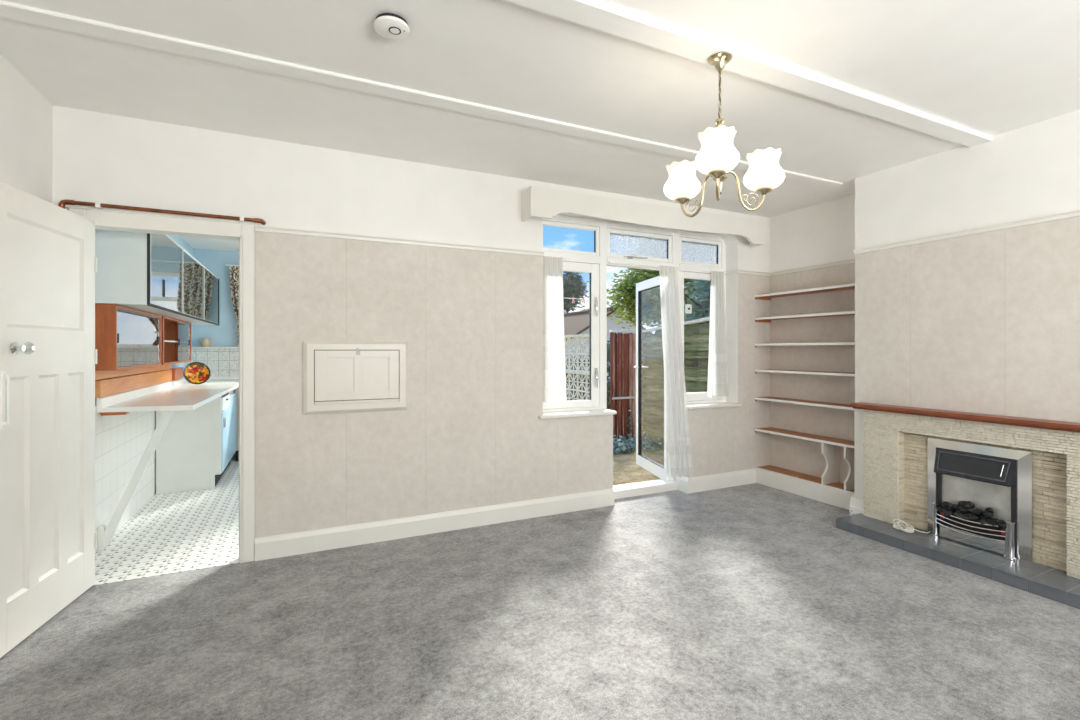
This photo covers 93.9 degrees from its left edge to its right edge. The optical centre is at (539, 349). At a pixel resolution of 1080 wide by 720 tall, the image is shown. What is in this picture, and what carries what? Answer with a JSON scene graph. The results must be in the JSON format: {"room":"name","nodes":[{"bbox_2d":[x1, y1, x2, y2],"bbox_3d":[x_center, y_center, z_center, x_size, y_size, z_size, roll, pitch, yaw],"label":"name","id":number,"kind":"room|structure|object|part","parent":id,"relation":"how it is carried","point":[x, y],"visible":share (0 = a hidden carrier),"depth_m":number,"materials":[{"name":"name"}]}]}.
{"room":"living room","nodes":[
{"label":"living room","id":0,"kind":"room"},
{"bbox_2d":[0,54,192,405],"bbox_3d":[-2.244,-0.054,1.844,0.115,2.688,9.250,0,0,-25],"label":"wall","id":1,"kind":"structure","parent":0,"point":[26,116],"depth_m":2.43,"materials":[{"name":"white paint"}]},
{"bbox_2d":[0,181,96,657],"bbox_3d":[-2.309,0.291,2.400,0.110,1.973,0.757,0,0,-16],"label":"door","id":2,"kind":"structure","parent":1,"relation":"in","point":[48,262],"depth_m":2.35,"materials":[{"name":"paint"}]},
{"bbox_3d":[-2.224,0.212,2.100,0.028,0.245,0.024,0,0,-25],"label":"pull handle","id":3,"kind":"part","parent":2,"relation":"part of","materials":[{"name":"white plastic"}]},
{"bbox_3d":[-2.276,0.595,2.185,0.026,0.950,0.135,0,0,-16],"label":"panel","id":4,"kind":"part","parent":2,"relation":"part of","materials":[{"name":"paint"}]},
{"bbox_3d":[-2.240,-0.005,2.170,0.032,0.054,0.054,0,0,-16],"label":"knob","id":5,"kind":"part","parent":2,"relation":"part of","materials":[{"name":"silver metal"}]},
{"bbox_3d":[-2.334,-0.335,2.384,0.026,0.480,0.550,0,0,-16],"label":"panel","id":6,"kind":"part","parent":2,"relation":"part of","materials":[{"name":"paint"}]},
{"bbox_3d":[-2.333,0.595,2.382,0.026,0.950,0.145,0,0,-16],"label":"panel","id":7,"kind":"part","parent":2,"relation":"part of","materials":[{"name":"paint"}]},
{"bbox_3d":[-2.392,0.595,2.583,0.026,0.950,0.135,0,0,-16],"label":"panel","id":8,"kind":"part","parent":2,"relation":"part of","materials":[{"name":"paint"}]},
{"bbox_2d":[95,406,155,552],"bbox_3d":[-3.391,0.825,4.419,0.007,0.930,3.613,0,0,-25],"label":"wall tiles","id":9,"kind":"structure","parent":1,"relation":"attached to","point":[121,441],"depth_m":3.60,"materials":[{"name":"white tile"}]},
{"bbox_2d":[95,304,160,370],"bbox_3d":[-2.926,-0.074,3.598,0.144,0.408,1.115,0,0,-25],"label":"hatch","id":10,"kind":"structure","parent":1,"relation":"in","point":[125,337],"depth_m":3.67,"materials":[{"name":"brown wood"}]},
{"bbox_3d":[-2.692,-0.074,3.102,0.144,0.408,0.018,0,0,-25],"label":"panel","id":11,"kind":"part","parent":10,"relation":"part of","materials":[{"name":"brown wood"}]},
{"bbox_3d":[-2.870,-0.074,3.624,0.004,0.372,1.065,0,0,-25],"label":"sliding door","id":12,"kind":"part","parent":10,"relation":"part of","materials":[{"name":"clear glass"}]},
{"bbox_3d":[-3.160,-0.074,4.094,0.144,0.408,0.018,0,0,-25],"label":"panel","id":13,"kind":"part","parent":10,"relation":"part of","materials":[{"name":"clear glass"}]},
{"bbox_2d":[95,364,170,379],"bbox_3d":[-3.173,0.161,3.993,0.034,0.058,1.970,0,0,-25],"label":"board","id":14,"kind":"object","parent":1,"relation":"attached to","point":[103,374],"visible":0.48,"depth_m":3.66,"materials":[{"name":"brown wood"}]},
{"bbox_2d":[95,369,171,397],"bbox_3d":[-3.200,0.251,4.052,0.036,0.109,1.940,0,0,-25],"label":"board","id":15,"kind":"object","parent":1,"relation":"attached to","point":[109,386],"visible":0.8,"depth_m":3.72,"materials":[{"name":"brown wood"}]},
{"bbox_2d":[95,229,218,325],"bbox_3d":[-3.253,-0.554,4.488,0.312,0.552,3.007,0,0,-25],"label":"upper cabinet","id":16,"kind":"object","parent":1,"relation":"attached to","point":[151,273],"visible":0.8,"depth_m":3.35,"materials":[{"name":"grey laminate"}]},
{"bbox_3d":[-2.647,-0.430,3.556,0.006,0.120,0.030,0,0,-25],"label":"finger pull","id":17,"kind":"part","parent":16,"relation":"part of","materials":[{"name":"metal"}]},
{"bbox_3d":[-2.701,-0.557,3.660,0.004,0.522,0.975,0,0,-25],"label":"sliding door","id":18,"kind":"part","parent":16,"relation":"part of","materials":[{"name":"clear glass"}]},
{"bbox_3d":[-3.125,-0.557,4.552,0.004,0.522,1.000,0,0,-25],"label":"sliding door","id":19,"kind":"part","parent":16,"relation":"part of","materials":[{"name":"clear glass"}]},
{"bbox_3d":[-3.544,-0.557,5.446,0.004,0.522,0.975,0,0,-25],"label":"sliding door","id":20,"kind":"part","parent":16,"relation":"part of","materials":[{"name":"clear glass"}]},
{"bbox_2d":[161,316,190,364],"bbox_3d":[-3.444,-0.074,4.695,0.144,0.408,1.170,0,0,-25],"label":"shelf unit","id":21,"kind":"structure","parent":1,"relation":"in","point":[175,333],"depth_m":4.92,"materials":[{"name":"brown wood"}]},
{"bbox_3d":[-3.198,-0.074,4.174,0.144,0.408,0.018,0,0,-25],"label":"panel","id":22,"kind":"part","parent":21,"relation":"part of","materials":[{"name":"brown wood"}]},
{"bbox_2d":[164,340,177,342],"bbox_3d":[-3.449,-0.071,4.692,0.116,0.013,1.134,0,0,-25],"label":"shelf","id":23,"kind":"object","parent":21,"relation":"attached to","point":[165,341],"depth_m":4.79,"materials":[{"name":"white paint"}]},
{"bbox_3d":[-3.689,-0.074,5.216,0.144,0.408,0.018,0,0,-25],"label":"panel","id":24,"kind":"part","parent":21,"relation":"part of","materials":[{"name":"brown wood"}]},
{"bbox_3d":[-3.507,-0.074,4.974,0.004,0.372,0.550,0,0,-25],"label":"sliding door","id":25,"kind":"part","parent":21,"relation":"part of","materials":[{"name":"clear glass"}]},
{"bbox_2d":[171,367,182,379],"bbox_3d":[-3.706,0.247,5.146,0.054,0.115,0.370,0,0,-25],"label":"block","id":26,"kind":"object","parent":1,"relation":"attached to","point":[177,373],"visible":0.8,"depth_m":5.07,"materials":[{"name":"brown wood"}]},
{"bbox_2d":[180,236,238,251],"bbox_3d":[-2.389,-1.270,4.947,2.500,0.120,3.713,0,0,-25],"label":"ceiling","id":27,"kind":"structure","parent":0,"point":[194,242],"depth_m":5.77,"materials":[{"name":"paint"}]},
{"bbox_2d":[193,248,238,452],"bbox_3d":[-3.162,0.040,6.587,2.500,2.500,0.128,0,0,-25],"label":"wall","id":28,"kind":"structure","parent":0,"point":[223,335],"depth_m":6.17,"materials":[{"name":"blue paint"}]},
{"bbox_2d":[192,347,238,347],"bbox_3d":[-3.266,-0.460,6.479,1.980,0.900,0.155,0,0,-25],"label":"window","id":29,"kind":"structure","parent":28,"relation":"in","point":[192,347],"depth_m":6.09,"materials":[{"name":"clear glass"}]},
{"bbox_2d":[200,338,211,346],"bbox_3d":[-4.021,-0.082,6.069,0.102,0.106,0.102,0,0,20],"label":"jug","id":30,"kind":"object","parent":29,"relation":"on","point":[205,342],"visible":1,"depth_m":6.04,"materials":[{"name":"beige ceramic"}]},
{"bbox_2d":[225,264,238,345],"bbox_3d":[-3.082,-0.537,6.487,1.640,0.994,0.085,0,0,-25],"label":"curtain","id":31,"kind":"object","parent":29,"relation":"hanging from","point":[234,269],"visible":0.21,"depth_m":6.18,"materials":[{"name":"fabric"}]},
{"bbox_2d":[53,105,769,559],"bbox_3d":[-0.229,-0.054,3.974,5.577,2.688,0.310,0,0,-25],"label":"wall","id":32,"kind":"structure","parent":0,"point":[471,434],"depth_m":3.44,"materials":[{"name":"beige paint"}]},
{"bbox_2d":[65,206,256,562],"bbox_3d":[-2.157,0.262,2.933,0.900,2.056,0.128,0,0,-25],"label":"trim","id":33,"kind":"structure","parent":32,"relation":"attached to","point":[104,219],"depth_m":3.05,"materials":[{"name":"white paint"}]},
{"bbox_2d":[58,199,265,224],"bbox_3d":[-2.116,-0.731,2.885,0.965,0.138,0.054,0,0,-25],"label":"copper pipe","id":34,"kind":"object","parent":32,"relation":"attached to","point":[62,203],"visible":0.8,"depth_m":2.84,"materials":[{"name":"brown metal"}]},
{"bbox_2d":[303,341,407,414],"bbox_3d":[-1.197,0.181,3.323,0.655,0.467,0.042,0,0,-25],"label":"hatch","id":35,"kind":"object","parent":32,"relation":"attached to","point":[339,376],"visible":1,"depth_m":3.31,"materials":[{"name":"beige paint"}]},
{"bbox_3d":[-1.199,0.169,3.326,0.523,0.324,0.018,0,0,-25],"label":"door","id":36,"kind":"part","parent":35,"relation":"part of","materials":[{"name":"beige paint"}]},
{"bbox_2d":[255,488,613,560],"bbox_3d":[-0.564,1.222,3.633,2.599,0.135,0.020,0,0,-25],"label":"baseboard","id":37,"kind":"structure","parent":32,"relation":"attached to","point":[283,545],"depth_m":3.50,"materials":[{"name":"white paint"}]},
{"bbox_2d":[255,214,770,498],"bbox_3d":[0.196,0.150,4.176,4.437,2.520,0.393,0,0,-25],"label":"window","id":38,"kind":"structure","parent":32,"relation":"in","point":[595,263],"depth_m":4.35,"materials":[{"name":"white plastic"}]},
{"bbox_2d":[543,256,565,402],"bbox_3d":[0.120,-0.159,4.093,0.220,1.183,0.030,0,0,-23],"label":"curtain","id":39,"kind":"object","parent":38,"relation":"hanging from","point":[554,375],"visible":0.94,"depth_m":4.09,"materials":[{"name":"fabric"}]},
{"bbox_2d":[543,220,598,255],"bbox_3d":[0.244,-0.923,4.227,0.564,0.250,0.042,0,0,-25],"label":"light","id":40,"kind":"object","parent":38,"relation":"attached to","point":[572,224],"depth_m":4.22,"materials":[{"name":"clear glass"}]},
{"bbox_3d":[0.280,0.523,4.106,0.699,0.027,0.195,0,0,-25],"label":"sill","id":41,"kind":"part","parent":38,"relation":"part of","materials":[{"name":"white paint"}]},
{"bbox_2d":[607,228,671,262],"bbox_3d":[0.889,-0.923,4.531,0.713,0.250,0.042,0,0,-25],"label":"light","id":42,"kind":"object","parent":38,"relation":"attached to","point":[663,237],"depth_m":4.52,"materials":[{"name":"clear glass"}]},
{"bbox_3d":[0.939,-0.748,4.503,0.780,0.025,0.038,0,0,-25],"label":"curtain rod","id":43,"kind":"part","parent":38,"relation":"part of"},
{"bbox_2d":[634,276,668,479],"bbox_3d":[1.144,0.265,5.085,0.131,1.950,0.789,0,0,-13],"label":"door","id":44,"kind":"structure","parent":38,"relation":"attached to","point":[661,471],"depth_m":5.40,"materials":[{"name":"white plastic"}]},
{"bbox_3d":[1.073,0.190,5.390,0.127,0.200,0.130,0,0,-11],"label":"lever handle","id":45,"kind":"part","parent":44,"relation":"part of","materials":[{"name":"white plastic"}]},
{"bbox_2d":[659,265,693,477],"bbox_3d":[1.215,0.186,4.506,0.237,1.883,0.196,0,0,-25],"label":"curtain","id":46,"kind":"object","parent":38,"relation":"hanging from","point":[680,455],"visible":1,"depth_m":4.51,"materials":[{"name":"fabric"}]},
{"bbox_2d":[684,296,691,313],"bbox_3d":[1.415,-0.448,4.859,0.118,0.205,0.018,0,0,-25],"label":"vent plate","id":47,"kind":"object","parent":38,"relation":"attached to","point":[688,307],"visible":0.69,"depth_m":4.86,"materials":[{"name":"white plastic"}]},
{"bbox_3d":[1.433,-0.390,4.872,0.075,0.090,0.010,0,0,-25],"label":"plate","id":48,"kind":"part","parent":47,"relation":"part of","materials":[{"name":"white plastic"}]},
{"bbox_2d":[679,237,720,267],"bbox_3d":[1.523,-0.923,4.830,0.521,0.250,0.042,0,0,-25],"label":"light","id":49,"kind":"object","parent":38,"relation":"attached to","point":[711,241],"depth_m":4.83,"materials":[{"name":"clear glass"}]},
{"bbox_3d":[1.582,0.523,4.720,0.642,0.027,0.195,0,0,-25],"label":"sill","id":50,"kind":"part","parent":38,"relation":"part of","materials":[{"name":"white paint"}]},
{"bbox_2d":[707,271,728,397],"bbox_3d":[1.704,-0.143,4.828,0.260,1.213,0.050,0,0,-25],"label":"curtain","id":51,"kind":"object","parent":38,"relation":"hanging from","point":[717,361],"visible":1,"depth_m":4.83,"materials":[{"name":"fabric"}]},
{"bbox_2d":[522,186,765,247],"bbox_3d":[0.983,-1.085,4.276,2.402,0.220,0.176,0,0,-25],"label":"pelmet","id":52,"kind":"object","parent":32,"relation":"attached to","point":[541,202],"visible":0.99,"depth_m":4.07,"materials":[{"name":"white paint"}]},
{"bbox_2d":[675,469,755,493],"bbox_3d":[1.668,1.222,4.765,0.847,0.135,0.163,0,0,-25],"label":"baseboard","id":53,"kind":"object","parent":32,"relation":"attached to","point":[742,477],"visible":0.89,"depth_m":4.66,"materials":[{"name":"white paint"}]},
{"bbox_2d":[0,453,1079,719],"bbox_3d":[0.205,1.319,3.054,5.577,0.062,9.350,0,0,-25],"label":"floor","id":54,"kind":"structure","parent":0,"point":[748,601],"depth_m":2.34,"materials":[{"name":"grey carpet"}]},
{"bbox_2d":[96,376,238,550],"bbox_3d":[-2.523,0.796,5.024,2.077,0.982,3.241,0,0,-25],"label":"countertop","id":55,"kind":"structure","parent":54,"relation":"on","point":[168,397],"depth_m":3.38,"materials":[{"name":"laminate"}]},
{"bbox_2d":[183,362,210,383],"bbox_3d":[-3.561,0.247,5.240,0.240,0.233,0.082,0,0,-44],"label":"plate","id":56,"kind":"object","parent":55,"relation":"on","point":[194,372],"visible":1,"depth_m":5.24,"materials":[{"name":"multicoloured ceramic"}]},
{"bbox_2d":[156,387,238,493],"bbox_3d":[-3.414,0.844,5.134,0.545,0.886,1.200,0,0,-25],"label":"base cabinet","id":57,"kind":"object","parent":54,"relation":"on","point":[196,446],"visible":0.77,"depth_m":4.60,"materials":[{"name":"laminate"}]},
{"bbox_3d":[-3.101,0.520,4.972,0.023,0.130,0.520,0,0,-25],"label":"drawer","id":58,"kind":"part","parent":57,"relation":"part of","materials":[{"name":"laminate"}]},
{"bbox_3d":[-3.097,0.875,4.963,0.023,0.560,0.540,0,0,-25],"label":"door","id":59,"kind":"part","parent":57,"relation":"part of","materials":[{"name":"white wood"}]},
{"bbox_3d":[-3.326,0.823,5.447,0.021,0.665,0.510,0,0,-25],"label":"door","id":60,"kind":"part","parent":57,"relation":"part of","materials":[{"name":"white wood"}]},
{"bbox_2d":[235,388,238,460],"bbox_3d":[-2.874,0.846,6.340,1.590,0.883,0.560,0,0,-25],"label":"base cabinet","id":61,"kind":"object","parent":54,"relation":"on","point":[237,389],"visible":0.02,"depth_m":5.78,"materials":[{"name":"laminate"}]},
{"bbox_2d":[755,465,853,509],"bbox_3d":[2.403,1.214,4.447,0.211,0.151,1.080,0,0,-25],"label":"plinth","id":62,"kind":"object","parent":54,"relation":"on","point":[801,484],"visible":0.79,"depth_m":4.43,"materials":[{"name":"white paint"}]},
{"bbox_2d":[821,443,838,484],"bbox_3d":[2.474,0.964,4.301,0.206,0.353,0.016,0,0,-25],"label":"divider","id":63,"kind":"object","parent":62,"relation":"on","point":[830,452],"visible":0.99,"depth_m":4.29,"materials":[{"name":"white paint"}]},
{"bbox_2d":[844,447,853,490],"bbox_3d":[2.557,0.964,4.125,0.206,0.353,0.016,0,0,-25],"label":"divider","id":64,"kind":"object","parent":62,"relation":"on","point":[848,452],"visible":0.53,"depth_m":4.10,"materials":[{"name":"white paint"}]},
{"bbox_2d":[755,427,853,447],"bbox_3d":[2.403,0.787,4.447,0.211,0.041,1.079,0,0,-25],"label":"shelf","id":65,"kind":"object","parent":64,"relation":"on","point":[811,437],"visible":0.84,"depth_m":4.45,"materials":[{"name":"brown wood"}]},
{"bbox_2d":[836,513,1079,608],"bbox_3d":[2.587,1.256,3.075,0.323,0.068,1.420,0,0,-25],"label":"hearth","id":66,"kind":"object","parent":54,"relation":"on","point":[1045,581],"visible":0.86,"depth_m":2.96,"materials":[{"name":"tile"}]},
{"bbox_2d":[893,519,929,532],"bbox_3d":[2.480,1.192,3.379,0.204,0.058,0.113,0,0,44],"label":"cable bundle","id":67,"kind":"object","parent":66,"relation":"on","point":[906,527],"visible":1,"depth_m":3.40,"materials":[{"name":"white plastic"}]},
{"bbox_2d":[851,402,1079,578],"bbox_3d":[2.671,0.810,3.114,0.136,0.824,1.445,0,0,-25],"label":"fireplace surround","id":68,"kind":"object","parent":66,"relation":"on","point":[895,456],"visible":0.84,"depth_m":3.08,"materials":[{"name":"stone"}]},
{"bbox_3d":[2.720,0.895,3.138,0.008,0.654,0.849,0,0,-25],"label":"recess panel","id":69,"kind":"part","parent":68,"relation":"part of","materials":[{"name":"stone"}]},
{"bbox_2d":[928,437,1032,561],"bbox_3d":[2.672,0.905,3.119,0.103,0.631,0.534,0,0,-25],"label":"fire","id":70,"kind":"object","parent":66,"relation":"on","point":[980,496],"visible":1,"depth_m":3.08,"materials":[{"name":"metal"}]},
{"bbox_3d":[2.580,1.111,3.297,0.036,0.220,0.036,0,0,-25],"label":"post","id":71,"kind":"part","parent":70,"relation":"part of","materials":[{"name":"silver metal"}]},
{"bbox_3d":[2.683,1.090,3.133,0.008,0.070,0.347,0,0,-25],"label":"glow panel","id":72,"kind":"part","parent":70,"relation":"part of","materials":[{"name":"silver metal"}]},
{"bbox_2d":[934,448,1015,486],"bbox_3d":[2.666,0.725,3.120,0.054,0.152,0.409,0,0,-25],"label":"hood","id":73,"kind":"object","parent":70,"relation":"attached to","point":[995,469],"depth_m":3.10,"materials":[{"name":"black metal"}]},
{"bbox_3d":[2.703,0.933,3.137,0.028,0.576,0.417,0,0,-25],"label":"frame","id":74,"kind":"part","parent":70,"relation":"part of","materials":[{"name":"silver metal"}]},
{"bbox_3d":[2.744,1.111,2.948,0.054,0.220,0.054,0,0,-25],"label":"post","id":75,"kind":"part","parent":70,"relation":"part of","materials":[{"name":"silver metal"}]},
{"bbox_2d":[0,0,1079,217],"bbox_3d":[0.952,-1.373,1.470,5.577,0.150,5.847,0,0,-25],"label":"ceiling","id":76,"kind":"structure","parent":0,"point":[992,68],"depth_m":2.42,"materials":[{"name":"paint"}]},
{"bbox_2d":[373,13,409,39],"bbox_3d":[-0.588,-1.277,2.001,0.138,0.042,0.138,0,0,-25],"label":"smoke detector","id":77,"kind":"object","parent":76,"relation":"attached to","point":[391,26],"visible":1,"depth_m":1.98,"materials":[{"name":"white plastic"}]},
{"bbox_2d":[0,0,842,187],"bbox_3d":[0.070,-1.292,2.913,5.013,0.017,0.110,0,0,-25],"label":"ceiling beam","id":78,"kind":"structure","parent":76,"relation":"attached to","point":[8,10],"depth_m":2.38,"materials":[{"name":"paint"}]},
{"bbox_2d":[505,0,992,146],"bbox_3d":[0.471,-1.286,2.063,5.013,0.028,0.120,0,0,-25],"label":"ceiling beam","id":79,"kind":"structure","parent":76,"relation":"attached to","point":[595,14],"depth_m":2.26,"materials":[{"name":"paint"}]},
{"bbox_2d":[664,52,784,216],"bbox_3d":[0.792,-0.941,2.245,0.517,0.664,0.509,0,0,-25],"label":"chandelier","id":80,"kind":"object","parent":79,"relation":"hanging from","point":[717,156],"visible":1,"depth_m":2.18,"materials":[{"name":"white glass"}]},
{"bbox_3d":[0.669,-0.786,2.374,0.170,0.156,0.171,0,0,-25],"label":"lamp shade","id":81,"kind":"part","parent":80,"relation":"part of","materials":[{"name":"white glass"}]},
{"bbox_3d":[0.722,-0.697,2.297,0.012,0.176,0.199,0,0,-35],"label":"arm","id":82,"kind":"part","parent":80,"relation":"part of","materials":[{"name":"gold metal"}]},
{"bbox_3d":[0.743,-0.697,2.103,0.012,0.176,0.199,0,0,23],"label":"arm","id":83,"kind":"part","parent":80,"relation":"part of","materials":[{"name":"gold metal"}]},
{"bbox_3d":[0.708,-0.786,2.018,0.170,0.156,0.171,0,0,-25],"label":"lamp shade","id":84,"kind":"part","parent":80,"relation":"part of","materials":[{"name":"white glass"}]},
{"bbox_3d":[0.786,-1.101,2.206,0.013,0.235,0.013,0,0,20],"label":"chain","id":85,"kind":"part","parent":80,"relation":"part of","materials":[{"name":"gold metal"}]},
{"bbox_3d":[0.897,-0.697,2.220,0.199,0.176,0.012,0,0,-7],"label":"arm","id":86,"kind":"part","parent":80,"relation":"part of","materials":[{"name":"gold metal"}]},
{"bbox_3d":[0.990,-0.786,2.232,0.170,0.156,0.171,0,0,-25],"label":"lamp shade","id":87,"kind":"part","parent":80,"relation":"part of","materials":[{"name":"white glass"}]},
{"bbox_2d":[770,194,854,482],"bbox_3d":[3.495,-0.054,2.498,0.100,2.688,5.537,0,0,-25],"label":"wall","id":88,"kind":"structure","parent":0,"point":[824,232],"depth_m":4.57,"materials":[{"name":"beige paint"}]},
{"bbox_2d":[755,396,853,409],"bbox_3d":[2.403,0.484,4.447,0.211,0.041,1.079,0,0,-25],"label":"shelf","id":89,"kind":"object","parent":88,"relation":"attached to","point":[775,399],"visible":0.87,"depth_m":4.43,"materials":[{"name":"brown wood"}]},
{"bbox_2d":[755,283,854,299],"bbox_3d":[2.403,-0.503,4.447,0.211,0.041,1.079,0,0,-25],"label":"shelf","id":90,"kind":"object","parent":88,"relation":"attached to","point":[769,296],"visible":0.84,"depth_m":4.47,"materials":[{"name":"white wood"}]},
{"bbox_2d":[755,311,854,322],"bbox_3d":[2.403,-0.284,4.447,0.211,0.041,1.079,0,0,-25],"label":"shelf","id":91,"kind":"object","parent":88,"relation":"attached to","point":[846,313],"visible":0.83,"depth_m":4.43,"materials":[{"name":"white wood"}]},
{"bbox_2d":[755,369,854,376],"bbox_3d":[2.403,0.215,4.447,0.211,0.041,1.079,0,0,-25],"label":"shelf","id":92,"kind":"object","parent":88,"relation":"attached to","point":[757,371],"visible":0.82,"depth_m":4.46,"materials":[{"name":"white wood"}]},
{"bbox_2d":[755,342,854,347],"bbox_3d":[2.403,-0.035,4.447,0.211,0.041,1.079,0,0,-25],"label":"shelf","id":93,"kind":"object","parent":88,"relation":"attached to","point":[757,345],"visible":0.83,"depth_m":4.47,"materials":[{"name":"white wood"}]},
{"bbox_2d":[770,258,854,275],"bbox_3d":[2.493,-0.741,4.478,0.024,0.038,1.060,0,0,-25],"label":"rail","id":94,"kind":"object","parent":88,"relation":"attached to","point":[847,261],"visible":0.59,"depth_m":4.53,"materials":[{"name":"white paint"}]},
{"bbox_2d":[855,110,1079,422],"bbox_3d":[2.897,-0.054,3.222,0.364,2.688,1.557,0,0,-25],"label":"wall","id":95,"kind":"structure","parent":0,"point":[986,322],"depth_m":3.16,"materials":[{"name":"beige paint"}]},
{"bbox_2d":[850,495,863,508],"bbox_3d":[2.405,1.202,3.799,0.035,0.175,0.130,0,0,-25],"label":"baseboard","id":96,"kind":"structure","parent":95,"relation":"attached to","point":[855,501],"depth_m":3.81,"materials":[{"name":"white paint"}]},
{"bbox_2d":[850,506,863,514],"bbox_3d":[2.383,1.229,3.789,0.013,0.078,0.116,0,0,-25],"label":"wall socket","id":97,"kind":"object","parent":95,"relation":"attached to","point":[853,510],"visible":0.61,"depth_m":3.80,"materials":[{"name":"white plastic"}]},
{"bbox_2d":[854,408,863,497],"bbox_3d":[2.423,0.779,3.797,0.005,0.681,0.115,0,0,-25],"label":"trim","id":98,"kind":"structure","parent":95,"relation":"attached to","point":[858,413],"depth_m":3.82,"materials":[{"name":"white paint"}]},
{"bbox_2d":[853,209,1079,253],"bbox_3d":[2.722,-0.741,3.139,0.024,0.038,1.557,0,0,-25],"label":"rail","id":99,"kind":"object","parent":95,"relation":"attached to","point":[1071,213],"visible":1,"depth_m":3.14,"materials":[{"name":"white paint"}]},
{"label":"outside","id":100,"kind":"structure","parent":0,"visible":0},
{"bbox_2d":[566,386,663,485],"bbox_3d":[-2.184,1.490,39.794,90.000,0.200,66.153,0,0,-25],"label":"ground","id":101,"kind":"structure","parent":100,"point":[626,470],"depth_m":5.94,"materials":[{"name":"beige stone"}]},
{"bbox_2d":[563,271,588,312],"bbox_3d":[1.747,-2.441,37.220,4.389,7.671,4.668,0,0,24],"label":"bare tree","id":102,"kind":"object","parent":101,"relation":"on","point":[572,285],"visible":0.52,"depth_m":35.92,"materials":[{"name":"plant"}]},
{"bbox_2d":[548,333,609,401],"bbox_3d":[0.422,0.579,8.377,0.110,1.622,2.514,0,0,-25],"label":"wall","id":103,"kind":"structure","parent":101,"relation":"on","point":[577,371],"depth_m":7.99,"materials":[{"name":"white concrete"}]},
{"bbox_2d":[565,336,617,419],"bbox_3d":[1.111,0.602,9.614,1.764,1.801,2.782,0,0,-13],"label":"shrub","id":104,"kind":"object","parent":101,"relation":"on","point":[608,343],"visible":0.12,"depth_m":9.51,"materials":[{"name":"green plant"}]},
{"bbox_2d":[564,306,652,384],"bbox_3d":[0.378,-0.162,25.641,5.727,3.104,12.540,0,0,-25],"label":"outbuilding","id":105,"kind":"structure","parent":101,"relation":"on","point":[575,323],"depth_m":20.14,"materials":[{"name":"tile"}]},
{"bbox_2d":[607,330,635,443],"bbox_3d":[1.218,0.555,7.316,0.505,1.670,0.105,0,0,-25],"label":"fence","id":106,"kind":"object","parent":101,"relation":"on","point":[626,397],"visible":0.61,"depth_m":7.30,"materials":[{"name":"brown wood"}]},
{"bbox_3d":[1.017,0.575,7.185,0.030,1.630,0.030,0,0,-25],"label":"post","id":107,"kind":"part","parent":106,"relation":"part of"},
{"bbox_3d":[1.240,0.700,7.287,0.490,0.030,0.033,0,0,-25],"label":"rail","id":108,"kind":"part","parent":106,"relation":"part of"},
{"bbox_2d":[613,408,661,453],"bbox_3d":[1.193,1.128,6.968,0.856,0.556,0.543,0,0,-25],"label":"ivy plant","id":109,"kind":"object","parent":101,"relation":"on","point":[619,445],"visible":0.67,"depth_m":6.88,"materials":[{"name":"green plant"}]},
{"bbox_2d":[587,237,713,333],"bbox_3d":[4.268,-1.930,17.164,5.627,6.652,5.370,0,0,27],"label":"leafy tree","id":110,"kind":"object","parent":101,"relation":"on","point":[651,303],"visible":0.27,"depth_m":17.09,"materials":[{"name":"green plant"}]},
{"bbox_2d":[642,317,709,450],"bbox_3d":[2.115,0.442,6.100,0.090,1.935,2.830,0,0,-25],"label":"fence","id":111,"kind":"object","parent":101,"relation":"on","point":[696,336],"visible":0.14,"depth_m":6.99,"materials":[{"name":"brown wood"}]},
{"bbox_3d":[1.533,0.563,7.357,0.070,1.654,0.060,0,0,-25],"label":"post","id":112,"kind":"part","parent":111,"relation":"part of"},
{"bbox_2d":[684,261,713,323],"bbox_3d":[3.114,-0.304,7.794,1.862,3.411,2.663,0,0,-7],"label":"tree","id":113,"kind":"object","parent":101,"relation":"on","point":[701,305],"visible":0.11,"depth_m":8.09,"materials":[{"name":"green plant"}]}
]}

